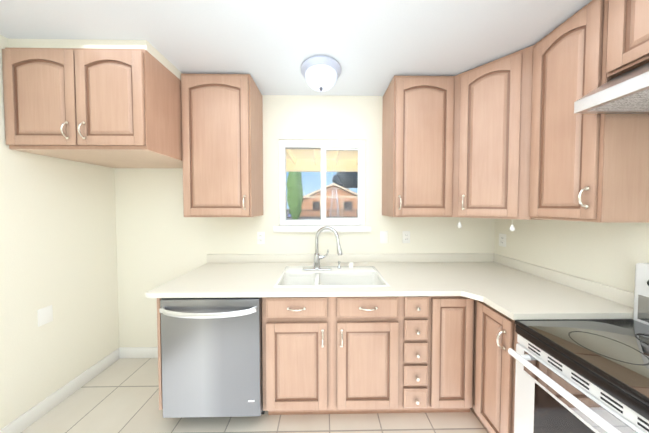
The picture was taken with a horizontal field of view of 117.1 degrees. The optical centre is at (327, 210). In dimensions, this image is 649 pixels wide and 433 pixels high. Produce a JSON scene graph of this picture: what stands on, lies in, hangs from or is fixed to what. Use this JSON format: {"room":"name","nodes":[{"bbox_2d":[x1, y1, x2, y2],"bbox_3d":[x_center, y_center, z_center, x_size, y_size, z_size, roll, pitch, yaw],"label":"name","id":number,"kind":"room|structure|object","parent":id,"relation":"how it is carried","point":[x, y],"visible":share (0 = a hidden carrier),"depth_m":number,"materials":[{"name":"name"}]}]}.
{"room":"kitchen","nodes":[
{"label":"kitchen","id":0,"kind":"room"},
{"bbox_2d":[0,35,118,429],"bbox_3d":[-1.979,0.225,-0.662,0.120,2.450,5.000,0,1,-1],"label":"wall","id":1,"kind":"structure","parent":0,"point":[58,246],"depth_m":1.40,"materials":[{"name":"paint"}]},
{"bbox_2d":[37,305,52,326],"bbox_3d":[-1.944,0.723,1.368,0.006,0.116,0.072,0,1,-1],"label":"electrical outlet","id":2,"kind":"object","parent":1,"relation":"attached to","point":[45,315],"visible":1,"depth_m":1.37,"materials":[{"name":"white plastic"}]},
{"bbox_2d":[0,348,119,432],"bbox_3d":[-1.913,1.399,-0.637,0.012,0.100,4.988,0,1,-1],"label":"baseboard","id":3,"kind":"structure","parent":1,"relation":"attached to","point":[24,421],"depth_m":1.43,"materials":[{"name":"white"}]},
{"bbox_2d":[21,358,488,432],"bbox_3d":[-0.144,1.474,-0.604,3.790,0.050,5.240,0,1,-1],"label":"floor","id":4,"kind":"structure","parent":0,"point":[120,395],"depth_m":1.33,"materials":[{"name":"tile"}]},
{"bbox_2d":[159,297,264,417],"bbox_3d":[-0.730,0.961,1.514,0.610,0.864,0.684,0,1,-1],"label":"dishwasher","id":5,"kind":"object","parent":4,"relation":"on","point":[211,352],"visible":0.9,"depth_m":1.24,"materials":[{"name":"silver metal"}]},
{"bbox_2d":[373,296,444,412],"bbox_3d":[0.601,0.959,1.584,0.242,0.866,0.618,0,1,-1],"label":"base cabinet","id":6,"kind":"object","parent":4,"relation":"on","point":[386,354],"depth_m":1.28,"materials":[{"name":"brown wood"}]},
{"bbox_2d":[146,253,633,319],"bbox_3d":[0.245,0.549,1.423,2.710,0.262,0.908,0,1,-1],"label":"countertop","id":7,"kind":"structure","parent":6,"relation":"on","point":[513,289],"depth_m":1.37,"materials":[{"name":"white"}]},
{"bbox_2d":[302,226,342,269],"bbox_3d":[-0.041,0.304,1.598,0.322,0.360,0.135,0,1,-1],"label":"faucet","id":8,"kind":"object","parent":7,"relation":"on","point":[317,256],"visible":1,"depth_m":1.61,"materials":[{"name":"silver metal"}]},
{"bbox_2d":[441,296,464,411],"bbox_3d":[0.799,0.959,1.587,0.277,0.866,0.618,0,1,-1],"label":"base cabinet","id":9,"kind":"object","parent":4,"relation":"on","point":[454,401],"depth_m":1.28,"materials":[{"name":"brown wood"}]},
{"bbox_2d":[465,297,517,432],"bbox_3d":[1.249,0.970,1.157,0.710,0.866,0.325,0,1,-1],"label":"base cabinet","id":10,"kind":"object","parent":4,"relation":"on","point":[490,369],"depth_m":1.15,"materials":[{"name":"brown wood"}]},
{"bbox_2d":[508,263,648,432],"bbox_3d":[1.240,0.839,0.610,0.742,1.155,0.756,0,1,-1],"label":"range","id":11,"kind":"object","parent":4,"relation":"on","point":[581,375],"visible":1,"depth_m":0.80,"materials":[{"name":"white metal"}]},
{"bbox_2d":[0,0,591,95],"bbox_3d":[-0.144,-1.026,-0.668,3.790,0.050,5.240,0,1,-1],"label":"ceiling","id":12,"kind":"structure","parent":0,"point":[370,47],"depth_m":1.16,"materials":[{"name":"paint"}]},
{"bbox_2d":[8,39,181,79],"bbox_3d":[-1.533,-1.026,1.514,0.834,0.062,0.598,0,1,-1],"label":"soffit","id":13,"kind":"structure","parent":12,"relation":"attached to","point":[97,44],"depth_m":1.22,"materials":[{"name":"paint"}]},
{"bbox_2d":[301,55,340,91],"bbox_3d":[-0.045,-0.976,1.485,0.300,0.159,0.300,0,1,-1],"label":"light fixture","id":14,"kind":"object","parent":12,"relation":"attached to","point":[321,73],"visible":1,"depth_m":1.40,"materials":[{"name":"white glass"}]},
{"bbox_2d":[115,95,494,346],"bbox_3d":[-0.180,0.158,1.923,3.790,2.450,0.120,0,1,-1],"label":"wall","id":15,"kind":"structure","parent":0,"point":[161,239],"depth_m":1.85,"materials":[{"name":"paint"}]},
{"bbox_2d":[2,48,182,167],"bbox_3d":[-1.532,-0.688,1.490,0.834,0.611,0.662,0,1,-1],"label":"upper cabinet","id":16,"kind":"object","parent":15,"relation":"attached to","point":[116,108],"visible":1,"depth_m":1.20,"materials":[{"name":"brown wood"}]},
{"bbox_2d":[119,347,157,357],"bbox_3d":[-1.529,1.334,1.868,0.850,0.100,0.012,0,1,-1],"label":"baseboard","id":17,"kind":"structure","parent":15,"relation":"attached to","point":[138,352],"depth_m":1.86,"materials":[{"name":"white"}]},
{"bbox_2d":[181,74,262,216],"bbox_3d":[-0.855,-0.501,1.657,0.525,1.099,0.356,0,1,-1],"label":"upper cabinet","id":18,"kind":"object","parent":15,"relation":"attached to","point":[222,137],"visible":1,"depth_m":1.52,"materials":[{"name":"brown wood"}]},
{"bbox_2d":[257,232,264,243],"bbox_3d":[-0.618,0.254,1.854,0.072,0.116,0.009,0,1,-1],"label":"electrical outlet","id":19,"kind":"object","parent":15,"relation":"attached to","point":[260,237],"visible":1,"depth_m":1.85,"materials":[{"name":"white plastic"}]},
{"bbox_2d":[273,140,370,231],"bbox_3d":[-0.044,-0.233,1.874,0.905,0.861,0.111,0,1,-1],"label":"window","id":20,"kind":"structure","parent":15,"relation":"in","point":[324,146],"depth_m":1.87,"materials":[{"name":"white plastic"}]},
{"bbox_2d":[380,231,387,242],"bbox_3d":[0.535,0.249,1.870,0.072,0.116,0.010,0,1,-1],"label":"light switch","id":21,"kind":"object","parent":15,"relation":"attached to","point":[383,236],"visible":1,"depth_m":1.87,"materials":[{"name":"white plastic"}]},
{"bbox_2d":[402,231,409,242],"bbox_3d":[0.748,0.249,1.873,0.072,0.116,0.009,0,1,-1],"label":"electrical outlet","id":22,"kind":"object","parent":15,"relation":"attached to","point":[405,236],"visible":1,"depth_m":1.87,"materials":[{"name":"white plastic"}]},
{"bbox_2d":[382,76,453,216],"bbox_3d":[0.753,-0.502,1.680,0.470,1.099,0.356,0,1,-1],"label":"upper cabinet","id":23,"kind":"object","parent":15,"relation":"attached to","point":[417,143],"visible":1,"depth_m":1.54,"materials":[{"name":"brown wood"}]},
{"bbox_2d":[452,45,548,219],"bbox_3d":[1.294,-0.499,1.561,0.609,1.099,0.609,0,1,-1],"label":"upper cabinet","id":24,"kind":"object","parent":15,"relation":"attached to","point":[492,135],"visible":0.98,"depth_m":1.37,"materials":[{"name":"brown wood"}]},
{"bbox_2d":[286,149,357,171],"bbox_3d":[-0.031,0.000,3.732,6.400,2.710,3.460,0,1,-1],"label":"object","id":25,"kind":"structure","parent":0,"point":[310,159],"depth_m":5.27,"materials":[{"name":"yellow fabric"}]},
{"bbox_2d":[494,219,648,292],"bbox_3d":[1.691,0.223,-0.610,0.120,2.450,5.000,0,1,-1],"label":"wall","id":26,"kind":"structure","parent":0,"point":[611,254],"depth_m":1.25,"materials":[{"name":"paint"}]},
{"bbox_2d":[499,233,505,246],"bbox_3d":[1.591,0.266,1.801,0.009,0.116,0.072,0,1,-1],"label":"electrical outlet","id":27,"kind":"object","parent":26,"relation":"attached to","point":[502,239],"visible":1,"depth_m":1.80,"materials":[{"name":"white plastic"}]},
{"bbox_2d":[529,0,648,222],"bbox_3d":[1.421,-0.492,1.095,0.368,1.089,0.328,0,1,-1],"label":"upper cabinet","id":28,"kind":"object","parent":26,"relation":"attached to","point":[589,167],"visible":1,"depth_m":1.00,"materials":[{"name":"brown wood"}]},
{"bbox_2d":[606,0,648,76],"bbox_3d":[1.435,-0.817,0.555,0.356,0.410,0.731,0,1,-1],"label":"upper cabinet","id":29,"kind":"object","parent":26,"relation":"attached to","point":[628,38],"visible":1,"depth_m":0.86,"materials":[{"name":"brown wood"}]},
{"bbox_2d":[574,62,648,113],"bbox_3d":[1.386,-0.528,0.562,0.454,0.168,0.731,0,1,-1],"label":"range hood","id":30,"kind":"object","parent":29,"relation":"attached to","point":[627,92],"visible":1,"depth_m":0.83,"materials":[{"name":"silver metal"}]},
{"label":"outside","id":31,"kind":"structure","parent":0,"visible":0},
{"bbox_2d":[287,209,355,219],"bbox_3d":[-0.646,0.372,46.942,120.000,0.280,89.879,0,1,-1],"label":"ground","id":32,"kind":"structure","parent":31,"point":[311,216],"depth_m":22.39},
{"bbox_2d":[287,172,302,219],"bbox_3d":[-2.228,-1.657,13.806,1.144,5.499,1.122,0,1,-1],"label":"cypress tree","id":33,"kind":"object","parent":32,"relation":"on","point":[298,194],"depth_m":13.41,"materials":[{"name":"green plant"}]},
{"bbox_2d":[287,209,357,217],"bbox_3d":[2.841,0.346,22.950,22.290,1.020,0.060,0,1,-1],"label":"fence","id":34,"kind":"object","parent":32,"relation":"on","point":[312,210],"depth_m":22.88,"materials":[{"name":"wood"}]},
{"bbox_2d":[300,183,357,216],"bbox_3d":[3.771,-1.587,30.937,16.220,4.470,10.700,0,1,-1],"label":"house","id":35,"kind":"structure","parent":32,"relation":"on","point":[343,199],"depth_m":26.86,"materials":[{"name":"orange brick"}]},
{"bbox_2d":[329,188,339,217],"bbox_3d":[0.807,-0.797,22.105,1.170,3.371,1.368,0,1,-1],"label":"ladder","id":36,"kind":"object","parent":32,"relation":"on","point":[336,197],"depth_m":21.44,"materials":[{"name":"grey"}]},
{"bbox_2d":[332,172,357,189],"bbox_3d":[4.415,-4.538,38.745,6.867,9.962,4.228,0,1,-1],"label":"tree","id":37,"kind":"object","parent":32,"relation":"on","point":[345,181],"depth_m":37.32,"materials":[{"name":"grey plant"}]}
]}

